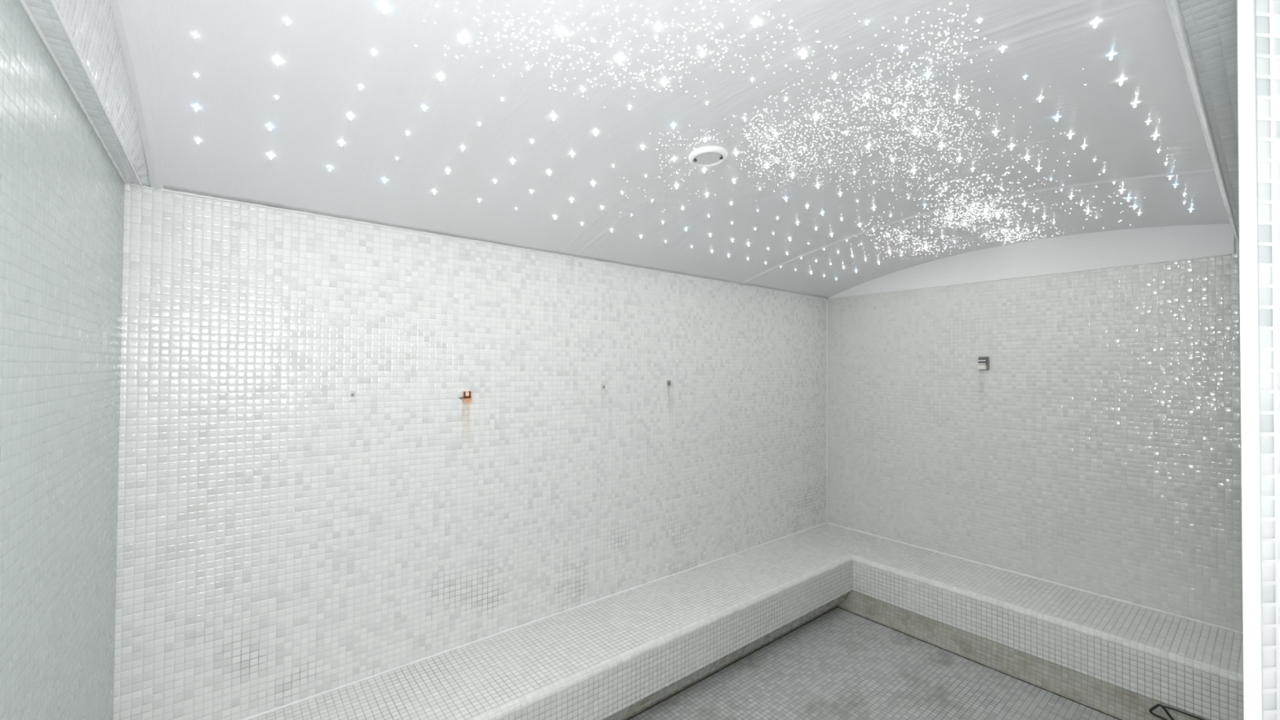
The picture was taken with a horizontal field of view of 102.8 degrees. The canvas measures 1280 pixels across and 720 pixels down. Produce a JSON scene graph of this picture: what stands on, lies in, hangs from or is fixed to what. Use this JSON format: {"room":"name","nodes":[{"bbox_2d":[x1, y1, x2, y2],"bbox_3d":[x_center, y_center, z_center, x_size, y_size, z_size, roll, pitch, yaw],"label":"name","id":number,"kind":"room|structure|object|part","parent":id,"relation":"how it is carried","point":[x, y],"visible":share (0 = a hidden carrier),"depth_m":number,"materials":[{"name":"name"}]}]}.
{"room":"spa","nodes":[
{"label":"spa","id":0,"kind":"room"},
{"bbox_2d":[0,0,124,719],"bbox_3d":[-0.829,0.228,0.531,0.120,2.600,2.430,1,-1,-39],"label":"wall","id":1,"kind":"structure","parent":0,"point":[62,195],"depth_m":0.94,"materials":[{"name":"tile"}]},
{"bbox_2d":[18,0,126,183],"bbox_3d":[-1.142,-0.532,1.036,0.010,0.010,1.240,1,-1,-39],"label":"trim","id":2,"kind":"structure","parent":1,"relation":"attached to","point":[26,7],"depth_m":0.95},
{"bbox_2d":[25,0,150,186],"bbox_3d":[-0.752,-0.678,0.600,0.060,0.285,2.430,1,-1,-39],"label":"trim","id":3,"kind":"structure","parent":1,"relation":"attached to","point":[91,25],"depth_m":1.02,"materials":[{"name":"paint"}]},
{"bbox_2d":[48,0,142,186],"bbox_3d":[-1.115,-0.531,1.058,0.008,0.008,1.240,1,-1,-39],"label":"trim","id":4,"kind":"structure","parent":1,"relation":"attached to","point":[53,3],"depth_m":0.96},
{"bbox_2d":[113,183,826,719],"bbox_3d":[-0.093,0.264,2.762,4.067,2.600,0.120,1,-1,-39],"label":"wall","id":5,"kind":"structure","parent":0,"point":[283,538],"depth_m":2.00,"materials":[{"name":"tile"}]},
{"bbox_2d":[109,0,163,189],"bbox_3d":[-0.847,-0.640,0.784,0.027,0.220,2.015,1,-1,-39],"label":"trim","id":6,"kind":"structure","parent":5,"relation":"attached to","point":[120,8],"depth_m":1.21,"materials":[{"name":"paint"}]},
{"bbox_2d":[348,390,356,399],"bbox_3d":[-1.067,0.129,1.896,0.026,0.035,0.007,1,-1,-39],"label":"wall fixing","id":7,"kind":"structure","parent":5,"relation":"attached to","point":[352,394],"depth_m":1.89,"materials":[{"name":"paint"}]},
{"bbox_2d":[459,391,471,402],"bbox_3d":[-0.737,0.156,2.161,0.051,0.047,0.009,1,-1,-39],"label":"rusty fixing","id":8,"kind":"object","parent":5,"relation":"attached to","point":[467,395],"visible":1,"depth_m":2.16,"materials":[{"name":"metal"}]},
{"bbox_2d":[128,183,826,298],"bbox_3d":[-0.047,-0.499,2.728,3.814,0.011,0.011,1,-1,-39],"label":"trim","id":9,"kind":"structure","parent":5,"relation":"attached to","point":[130,184],"depth_m":2.02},
{"bbox_2d":[239,522,826,719],"bbox_3d":[-0.059,1.217,2.703,3.813,0.016,0.016,1,-1,-39],"label":"trim","id":10,"kind":"structure","parent":5,"relation":"attached to","point":[297,701],"depth_m":2.19,"materials":[{"name":"white tile"}]},
{"bbox_2d":[826,298,827,522],"bbox_3d":[1.433,0.386,3.914,0.011,1.718,0.011,1,-1,-39],"label":"trim","id":11,"kind":"structure","parent":5,"relation":"attached to","point":[827,299],"depth_m":3.91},
{"bbox_2d":[127,0,1229,297],"bbox_3d":[0.640,-0.631,1.954,3.827,0.264,2.070,1,-1,-39],"label":"ceiling","id":12,"kind":"structure","parent":0,"point":[325,49],"depth_m":1.45,"materials":[{"name":"paint"}]},
{"bbox_2d":[273,57,283,65],"bbox_3d":[-0.837,-0.689,1.180,0.016,0.015,0.016,0,-1,6],"label":"recessed light","id":13,"kind":"object","parent":12,"relation":"in","point":[277,59],"visible":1,"depth_m":1.18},
{"bbox_2d":[378,4,389,13],"bbox_3d":[-0.525,-0.719,1.049,0.016,0.014,0.016,0,-1,6],"label":"recessed light","id":14,"kind":"object","parent":12,"relation":"in","point":[384,7],"visible":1,"depth_m":1.05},
{"bbox_2d":[459,35,468,43],"bbox_3d":[-0.395,-0.718,1.145,0.016,0.014,0.016,0,-1,6],"label":"recessed light","id":15,"kind":"object","parent":12,"relation":"in","point":[463,37],"visible":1,"depth_m":1.14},
{"bbox_2d":[558,29,564,36],"bbox_3d":[-0.173,-0.722,1.131,0.014,0.012,0.014,0,-1,6],"label":"recessed light","id":16,"kind":"object","parent":12,"relation":"in","point":[562,32],"visible":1,"depth_m":1.13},
{"bbox_2d":[616,56,622,63],"bbox_3d":[-0.049,-0.721,1.228,0.016,0.014,0.016,0,-1,6],"label":"recessed light","id":17,"kind":"object","parent":12,"relation":"in","point":[619,58],"visible":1,"depth_m":1.23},
{"bbox_2d":[688,146,728,167],"bbox_3d":[0.234,-0.696,1.752,0.134,0.029,0.133,1,-1,-28],"label":"ceiling fitting","id":18,"kind":"object","parent":12,"relation":"attached to","point":[707,156],"visible":1,"depth_m":1.74,"materials":[{"name":"white plastic"}]},
{"bbox_2d":[752,19,759,26],"bbox_3d":[0.248,-0.719,1.093,0.014,0.012,0.014,0,-1,6],"label":"recessed light","id":19,"kind":"object","parent":12,"relation":"in","point":[755,21],"visible":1,"depth_m":1.09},
{"bbox_2d":[414,0,1145,257],"bbox_3d":[0.907,-0.662,1.961,3.259,0.102,1.441,1,-1,-32],"label":"recessed lights","id":20,"kind":"object","parent":12,"relation":"attached to","point":[732,2],"visible":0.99,"depth_m":1.51},
{"bbox_2d":[799,51,806,58],"bbox_3d":[0.384,-0.718,1.203,0.016,0.014,0.016,0,-1,6],"label":"recessed light","id":21,"kind":"object","parent":12,"relation":"in","point":[802,53],"visible":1,"depth_m":1.20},
{"bbox_2d":[1090,19,1102,27],"bbox_3d":[0.912,-0.672,1.021,0.014,0.013,0.014,0,-1,6],"label":"recessed light","id":22,"kind":"object","parent":12,"relation":"in","point":[1095,22],"visible":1,"depth_m":1.02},
{"bbox_2d":[1106,53,1116,59],"bbox_3d":[1.039,-0.669,1.124,0.014,0.013,0.014,0,-1,6],"label":"recessed light","id":23,"kind":"object","parent":12,"relation":"in","point":[1111,55],"visible":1,"depth_m":1.12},
{"bbox_2d":[1116,78,1127,84],"bbox_3d":[1.153,-0.667,1.222,0.016,0.015,0.016,0,-1,6],"label":"recessed light","id":24,"kind":"object","parent":12,"relation":"in","point":[1121,80],"visible":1,"depth_m":1.22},
{"bbox_2d":[629,607,1118,719],"bbox_3d":[0.660,1.616,1.798,4.067,0.120,2.550,1,-1,-39],"label":"floor","id":25,"kind":"structure","parent":0,"point":[841,664],"depth_m":2.45,"materials":[{"name":"tile"}]},
{"bbox_2d":[250,523,1244,719],"bbox_3d":[0.605,1.385,1.871,3.825,0.344,2.128,1,-1,-39],"label":"tiled bench","id":26,"kind":"object","parent":25,"relation":"on","point":[617,657],"visible":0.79,"depth_m":2.36,"materials":[{"name":"tile"}]},
{"bbox_2d":[626,606,837,719],"bbox_3d":[-0.015,1.556,2.241,3.312,0.013,0.013,1,-1,-39],"label":"trim","id":27,"kind":"structure","parent":26,"relation":"attached to","point":[836,606],"depth_m":2.59,"materials":[{"name":"grey tile"}]},
{"bbox_3d":[0.565,1.332,1.571,3.385,0.187,1.710,1,-1,-39],"label":"panel","id":28,"kind":"part","parent":26,"relation":"part of","materials":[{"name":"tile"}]},
{"bbox_2d":[837,606,1121,719],"bbox_3d":[1.806,1.575,2.594,0.009,0.008,1.729,1,-1,-39],"label":"trim","id":29,"kind":"structure","parent":26,"relation":"attached to","point":[837,606],"depth_m":2.61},
{"bbox_2d":[1149,703,1204,719],"bbox_3d":[2.248,1.475,2.070,0.020,0.067,0.259,1,-1,-43],"label":"cable","id":30,"kind":"object","parent":26,"relation":"attached to","point":[1157,705],"visible":1,"depth_m":2.12,"materials":[{"name":"rubber"}]},
{"bbox_2d":[826,223,1243,631],"bbox_3d":[2.242,0.434,3.007,0.120,2.301,2.430,1,-1,-39],"label":"wall","id":31,"kind":"structure","parent":0,"point":[1097,450],"depth_m":2.82,"materials":[{"name":"tile"}]},
{"bbox_2d":[977,356,989,370],"bbox_3d":[2.083,0.021,3.097,0.026,0.082,0.056,1,-1,-39],"label":"wall sensor","id":32,"kind":"object","parent":31,"relation":"attached to","point":[983,362],"visible":1,"depth_m":3.09,"materials":[{"name":"metal"}]},
{"bbox_2d":[826,253,1231,298],"bbox_3d":[2.078,-0.479,3.133,0.007,0.007,2.031,1,-1,-39],"label":"trim","id":33,"kind":"structure","parent":31,"relation":"attached to","point":[1226,254],"depth_m":2.85,"materials":[{"name":"paint"}]},
{"bbox_2d":[826,522,1243,634],"bbox_3d":[2.093,1.238,3.076,0.016,0.016,2.116,1,-1,-39],"label":"trim","id":34,"kind":"structure","parent":31,"relation":"attached to","point":[867,533],"depth_m":2.81,"materials":[{"name":"white tile"}]},
{"bbox_2d":[1164,0,1239,239],"bbox_3d":[1.369,-0.657,1.009,3.779,0.285,0.402,1,-1,-39],"label":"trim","id":35,"kind":"structure","parent":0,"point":[1211,25],"depth_m":0.94,"materials":[{"name":"paint"}]},
{"bbox_2d":[1255,0,1279,719],"bbox_3d":[1.811,0.525,1.290,2.705,2.065,0.300,1,-1,-39],"label":"wall","id":36,"kind":"structure","parent":0,"point":[1268,11],"depth_m":0.57,"materials":[{"name":"tile"}]},
{"bbox_2d":[1172,0,1239,246],"bbox_3d":[1.534,-0.508,1.351,3.069,0.006,0.006,1,-1,-39],"label":"trim","id":37,"kind":"structure","parent":36,"relation":"attached to","point":[1180,18],"depth_m":0.99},
{"bbox_2d":[1236,0,1262,719],"bbox_3d":[0.668,0.506,0.555,0.013,2.065,0.013,1,-1,-39],"label":"trim","id":38,"kind":"structure","parent":36,"relation":"attached to","point":[1246,9],"depth_m":0.56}
]}

